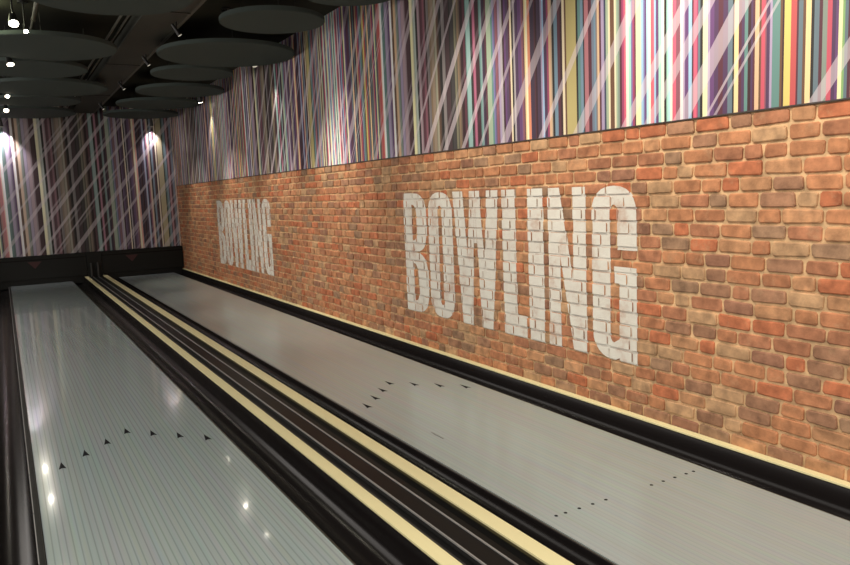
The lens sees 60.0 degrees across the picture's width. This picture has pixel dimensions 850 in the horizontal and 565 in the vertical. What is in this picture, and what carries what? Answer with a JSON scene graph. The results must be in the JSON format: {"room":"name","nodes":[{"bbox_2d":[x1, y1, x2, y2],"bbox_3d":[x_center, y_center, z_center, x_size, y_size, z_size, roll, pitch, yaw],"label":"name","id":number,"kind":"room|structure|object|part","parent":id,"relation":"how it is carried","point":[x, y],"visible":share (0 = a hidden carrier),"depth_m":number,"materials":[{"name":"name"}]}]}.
{"room":"games hall","nodes":[
{"label":"games hall","id":0,"kind":"room"},
{"bbox_2d":[1,284,80,564],"bbox_3d":[-3.126,1.047,5.834,7.100,0.100,21.000,-6,8,-29],"label":"floor","id":1,"kind":"structure","parent":0,"point":[76,284],"depth_m":4.61,"materials":[{"name":"black"}]},
{"bbox_2d":[0,287,45,564],"bbox_3d":[-4.096,0.782,7.189,0.245,0.145,15.650,-6,8,-29],"label":"gutter","id":2,"kind":"object","parent":1,"relation":"on","point":[21,538],"visible":1,"depth_m":4.43,"materials":[{"name":"black plastic"}]},
{"bbox_2d":[0,253,87,289],"bbox_3d":[-7.475,-0.220,14.273,1.685,0.593,0.085,-6,8,-29],"label":"mask","id":3,"kind":"object","parent":1,"relation":"on","point":[31,270],"visible":0.96,"depth_m":14.28,"materials":[{"name":"black"}]},
{"bbox_2d":[0,275,86,289],"bbox_3d":[-7.481,-0.013,14.325,1.645,0.170,0.025,-6,8,-29],"label":"pit","id":4,"kind":"object","parent":3,"relation":"hanging from","point":[5,283],"depth_m":14.26,"materials":[{"name":"black fabric"}]},
{"bbox_2d":[86,251,102,277],"bbox_3d":[-6.595,-0.310,14.705,0.270,0.593,0.200,-6,8,-29],"label":"post","id":5,"kind":"object","parent":1,"relation":"on","point":[94,261],"visible":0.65,"depth_m":14.70,"materials":[{"name":"black"}]},
{"bbox_2d":[101,246,183,279],"bbox_3d":[-5.815,-0.406,15.213,1.588,0.593,0.085,-6,8,-29],"label":"mask","id":6,"kind":"object","parent":1,"relation":"on","point":[116,264],"visible":0.96,"depth_m":15.18,"materials":[{"name":"black"}]},
{"bbox_2d":[104,267,182,279],"bbox_3d":[-5.821,-0.199,15.265,1.548,0.170,0.025,-6,8,-29],"label":"pit","id":7,"kind":"object","parent":6,"relation":"hanging from","point":[116,273],"depth_m":15.18,"materials":[{"name":"black fabric"}]},
{"bbox_2d":[11,281,352,564],"bbox_3d":[-3.525,0.726,7.513,1.066,0.046,15.650,-6,8,-29],"label":"lane","id":8,"kind":"object","parent":1,"relation":"on","point":[129,470],"visible":0.99,"depth_m":4.19,"materials":[{"name":"grey"}]},
{"bbox_2d":[77,277,436,564],"bbox_3d":[-2.965,0.656,7.829,0.220,0.145,15.650,-6,8,-29],"label":"gutter","id":9,"kind":"object","parent":1,"relation":"on","point":[364,538],"visible":0.8,"depth_m":4.18,"materials":[{"name":"black plastic"}]},
{"bbox_2d":[85,276,462,564],"bbox_3d":[-2.837,0.638,7.898,0.068,0.165,15.645,-6,8,-29],"label":"strip","id":10,"kind":"object","parent":1,"relation":"on","point":[439,556],"visible":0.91,"depth_m":3.87,"materials":[{"name":"beige wood"}]},
{"bbox_2d":[91,276,540,564],"bbox_3d":[-2.692,0.593,7.974,0.263,0.078,15.640,-6,8,-29],"label":"track","id":11,"kind":"object","parent":1,"relation":"on","point":[460,536],"visible":0.85,"depth_m":3.91,"materials":[{"name":"black plastic"}]},
{"bbox_2d":[103,275,574,564],"bbox_3d":[-2.542,0.605,8.065,0.078,0.165,15.645,-6,8,-29],"label":"strip","id":12,"kind":"object","parent":1,"relation":"on","point":[527,545],"visible":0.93,"depth_m":3.84,"materials":[{"name":"beige wood"}]},
{"bbox_2d":[117,278,615,564],"bbox_3d":[-2.413,0.594,8.141,0.220,0.145,15.650,-6,8,-29],"label":"gutter","id":13,"kind":"object","parent":1,"relation":"on","point":[566,547],"visible":0.6,"depth_m":4.08,"materials":[{"name":"black plastic"}]},
{"bbox_2d":[119,272,849,564],"bbox_3d":[-1.852,0.539,8.459,1.066,0.046,15.650,-6,8,-29],"label":"lane","id":14,"kind":"object","parent":1,"relation":"on","point":[628,502],"visible":1,"depth_m":3.99,"materials":[{"name":"grey"}]},
{"bbox_2d":[176,269,849,520],"bbox_3d":[-1.309,0.471,8.766,0.181,0.145,15.650,-6,8,-29],"label":"gutter","id":15,"kind":"object","parent":1,"relation":"on","point":[832,499],"visible":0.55,"depth_m":4.60,"materials":[{"name":"black plastic"}]},
{"bbox_2d":[182,268,849,489],"bbox_3d":[-1.206,0.456,8.821,0.050,0.165,15.645,-6,8,-29],"label":"rail","id":16,"kind":"object","parent":1,"relation":"on","point":[762,457],"visible":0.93,"depth_m":4.63,"materials":[{"name":"beige wood"}]},
{"bbox_2d":[0,104,180,290],"bbox_3d":[-8.197,-1.574,13.938,6.767,3.520,0.150,-6,8,-29],"label":"wall","id":17,"kind":"structure","parent":0,"point":[80,182],"depth_m":14.64,"materials":[{"name":"paper"}]},
{"bbox_2d":[0,0,339,106],"bbox_3d":[-3.275,-2.542,5.388,7.100,0.100,21.000,-6,8,-29],"label":"ceiling","id":18,"kind":"structure","parent":0,"point":[204,23],"depth_m":8.04,"materials":[{"name":"black paint"}]},
{"bbox_2d":[3,93,8,111],"bbox_3d":[-6.947,-2.999,12.174,0.090,0.364,0.134,-6,8,-29],"label":"ceiling spotlight","id":19,"kind":"object","parent":18,"relation":"attached to","point":[6,109],"visible":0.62,"depth_m":12.16,"materials":[{"name":"black"}]},
{"bbox_2d":[5,57,13,65],"bbox_3d":[-4.715,-2.623,8.325,0.091,0.344,0.110,-6,8,-29],"label":"ceiling spotlight","id":20,"kind":"object","parent":18,"relation":"attached to","point":[9,62],"visible":0.55,"depth_m":8.31,"materials":[{"name":"black"}]},
{"bbox_2d":[8,0,18,26],"bbox_3d":[-3.799,-2.497,6.772,0.090,0.287,0.134,-6,8,-29],"label":"ceiling spotlight","id":21,"kind":"object","parent":18,"relation":"attached to","point":[13,21],"visible":1,"depth_m":6.76,"materials":[{"name":"black"}]},
{"bbox_2d":[17,0,27,32],"bbox_3d":[-3.813,-2.519,6.997,0.094,0.299,0.097,-1,7,10],"label":"ceiling spotlight","id":22,"kind":"object","parent":18,"relation":"attached to","point":[22,2],"visible":1,"depth_m":6.98,"materials":[{"name":"black metal"}]},
{"bbox_3d":[-3.817,-2.659,6.976,0.090,0.015,0.090,-6,8,-29],"label":"ceiling plate","id":23,"kind":"part","parent":22,"relation":"part of","materials":[{"name":"black metal"}]},
{"bbox_3d":[-3.812,-2.545,6.990,0.016,0.215,0.016,-6,8,-29],"label":"stem","id":24,"kind":"part","parent":22,"relation":"part of","materials":[{"name":"black metal"}]},
{"bbox_2d":[29,2,37,29],"bbox_3d":[-3.438,-2.557,6.510,0.049,0.134,4.100,-6,8,-29],"label":"conduit pipe","id":25,"kind":"object","parent":18,"relation":"hanging from","point":[35,6],"visible":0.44,"depth_m":7.09,"materials":[{"name":"grey metal"}]},
{"bbox_2d":[0,105,75,117],"bbox_3d":[-7.166,-3.160,13.163,1.660,0.270,1.660,-6,8,-29],"label":"ceiling disc","id":26,"kind":"object","parent":18,"relation":"hanging from","point":[14,111],"visible":0.84,"depth_m":13.11,"materials":[{"name":"grey fabric"}]},
{"bbox_2d":[0,94,80,106],"bbox_3d":[-6.207,-3.025,11.760,1.280,0.270,1.280,-6,8,-29],"label":"ceiling disc","id":27,"kind":"object","parent":18,"relation":"hanging from","point":[15,100],"visible":0.77,"depth_m":11.70,"materials":[{"name":"grey fabric"}]},
{"bbox_2d":[0,57,87,77],"bbox_3d":[-4.830,-2.742,9.014,1.260,0.270,1.260,-6,8,-29],"label":"ceiling disc","id":28,"kind":"object","parent":18,"relation":"hanging from","point":[25,68],"visible":0.79,"depth_m":9.00,"materials":[{"name":"grey fabric"}]},
{"bbox_2d":[0,75,107,95],"bbox_3d":[-5.410,-2.904,10.517,1.600,0.270,1.600,-6,8,-29],"label":"ceiling disc","id":29,"kind":"object","parent":18,"relation":"hanging from","point":[14,85],"visible":0.91,"depth_m":10.39,"materials":[{"name":"grey fabric"}]},
{"bbox_2d":[0,13,116,60],"bbox_3d":[-4.053,-2.627,7.828,1.420,0.270,1.420,-6,8,-29],"label":"ceiling disc","id":30,"kind":"object","parent":18,"relation":"hanging from","point":[40,44],"visible":0.99,"depth_m":7.75,"materials":[{"name":"grey fabric"}]},
{"bbox_3d":[-4.049,-2.515,7.842,1.420,0.045,1.420,-6,8,-29],"label":"panel","id":31,"kind":"part","parent":30,"relation":"part of","materials":[{"name":"grey fabric"}]},
{"bbox_2d":[63,15,121,107],"bbox_3d":[-2.178,-2.527,5.820,0.032,0.126,19.650,-6,8,-29],"label":"conduit pipe","id":32,"kind":"object","parent":18,"relation":"hanging from","point":[120,16],"visible":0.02,"depth_m":7.93,"materials":[{"name":"grey metal"}]},
{"bbox_2d":[67,16,128,107],"bbox_3d":[-2.122,-2.535,5.851,0.027,0.124,19.650,-6,8,-29],"label":"conduit pipe","id":33,"kind":"object","parent":18,"relation":"hanging from","point":[127,17],"visible":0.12,"depth_m":8.14,"materials":[{"name":"grey metal"}]},
{"bbox_2d":[31,0,193,15],"bbox_3d":[-2.565,-2.455,5.946,1.320,0.270,1.320,-6,8,-29],"label":"ceiling disc","id":34,"kind":"object","parent":18,"relation":"hanging from","point":[102,7],"visible":1,"depth_m":6.28,"materials":[{"name":"grey fabric"}]},
{"bbox_2d":[70,0,205,112],"bbox_3d":[-1.855,-2.543,6.005,0.445,0.128,19.650,-6,8,-29],"label":"air duct","id":35,"kind":"object","parent":18,"relation":"hanging from","point":[142,35],"visible":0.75,"depth_m":8.67,"materials":[{"name":"grey metal"}]},
{"bbox_2d":[103,109,177,118],"bbox_3d":[-5.460,-3.350,14.129,1.360,0.270,1.360,-6,8,-29],"label":"ceiling disc","id":36,"kind":"object","parent":18,"relation":"hanging from","point":[120,113],"visible":0.93,"depth_m":13.95,"materials":[{"name":"grey fabric"}]},
{"bbox_2d":[142,54,149,65],"bbox_3d":[-3.414,-2.789,8.992,0.089,0.286,0.089,1,8,23],"label":"ceiling spotlight","id":37,"kind":"object","parent":18,"relation":"attached to","point":[143,57],"visible":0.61,"depth_m":8.99,"materials":[{"name":"black metal"}]},
{"bbox_2d":[116,94,198,108],"bbox_3d":[-4.621,-3.210,12.715,1.360,0.270,1.360,-6,8,-29],"label":"ceiling disc","id":38,"kind":"object","parent":18,"relation":"hanging from","point":[139,102],"visible":0.95,"depth_m":12.53,"materials":[{"name":"grey fabric"}]},
{"bbox_2d":[171,22,181,36],"bbox_3d":[-2.518,-2.634,7.439,0.089,0.286,0.089,1,8,23],"label":"ceiling spotlight","id":39,"kind":"object","parent":18,"relation":"attached to","point":[174,27],"visible":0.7,"depth_m":7.44,"materials":[{"name":"black metal"}]},
{"bbox_2d":[135,77,223,96],"bbox_3d":[-3.775,-3.072,11.328,1.300,0.270,1.300,-6,8,-29],"label":"ceiling disc","id":40,"kind":"object","parent":18,"relation":"hanging from","point":[182,89],"visible":0.97,"depth_m":11.16,"materials":[{"name":"grey fabric"}]},
{"bbox_2d":[150,62,232,80],"bbox_3d":[-3.114,-2.913,9.825,1.060,0.270,1.060,-6,8,-29],"label":"ceiling disc","id":41,"kind":"object","parent":18,"relation":"hanging from","point":[183,72],"visible":0.89,"depth_m":9.71,"materials":[{"name":"grey fabric"}]},
{"bbox_2d":[156,31,294,66],"bbox_3d":[-2.328,-2.796,8.621,1.560,0.270,1.560,-6,8,-29],"label":"ceiling disc","id":42,"kind":"object","parent":18,"relation":"hanging from","point":[209,52],"visible":0.98,"depth_m":8.45,"materials":[{"name":"grey fabric"}]},
{"bbox_2d":[221,7,230,12],"bbox_3d":[-2.028,-2.733,7.535,0.104,0.153,0.093,-6,8,-29],"label":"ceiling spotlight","id":43,"kind":"object","parent":18,"relation":"attached to","point":[224,9],"visible":0.36,"depth_m":7.51,"materials":[{"name":"black metal"}]},
{"bbox_2d":[219,0,324,33],"bbox_3d":[-1.477,-2.641,7.088,1.000,0.270,1.000,-6,8,-29],"label":"ceiling disc","id":44,"kind":"object","parent":18,"relation":"hanging from","point":[262,19],"visible":1,"depth_m":6.97,"materials":[{"name":"grey fabric"}]},
{"bbox_2d":[309,0,389,5],"bbox_3d":[-0.627,-2.563,6.172,0.840,0.270,0.840,-6,8,-29],"label":"ceiling disc","id":45,"kind":"object","parent":18,"relation":"hanging from","point":[325,2],"visible":1,"depth_m":6.47,"materials":[{"name":"grey fabric"}]},
{"bbox_2d":[170,0,849,481],"bbox_3d":[-0.293,-1.056,7.124,0.154,3.520,20.770,-6,8,-29],"label":"wall","id":46,"kind":"structure","parent":0,"point":[741,260],"depth_m":4.65,"materials":[{"name":"brick"}]},
{"bbox_2d":[216,199,273,275],"bbox_3d":[-2.877,-0.755,11.592,0.010,1.092,2.917,-6,8,-29],"label":"painted word","id":47,"kind":"object","parent":46,"relation":"attached to","point":[249,266],"visible":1,"depth_m":11.40,"materials":[{"name":"white paint"}]},
{"bbox_2d":[178,97,849,185],"bbox_3d":[-0.210,-1.166,6.813,0.026,0.007,20.169,-6,8,-29],"label":"trim","id":48,"kind":"structure","parent":46,"relation":"attached to","point":[849,97],"depth_m":4.45,"materials":[{"name":"brown"}]},
{"bbox_2d":[403,186,637,365],"bbox_3d":[0.543,-0.161,5.664,0.010,1.092,2.917,-6,8,-29],"label":"painted word","id":49,"kind":"object","parent":46,"relation":"attached to","point":[613,350],"visible":1,"depth_m":5.23,"materials":[{"name":"white paint"}]}
]}

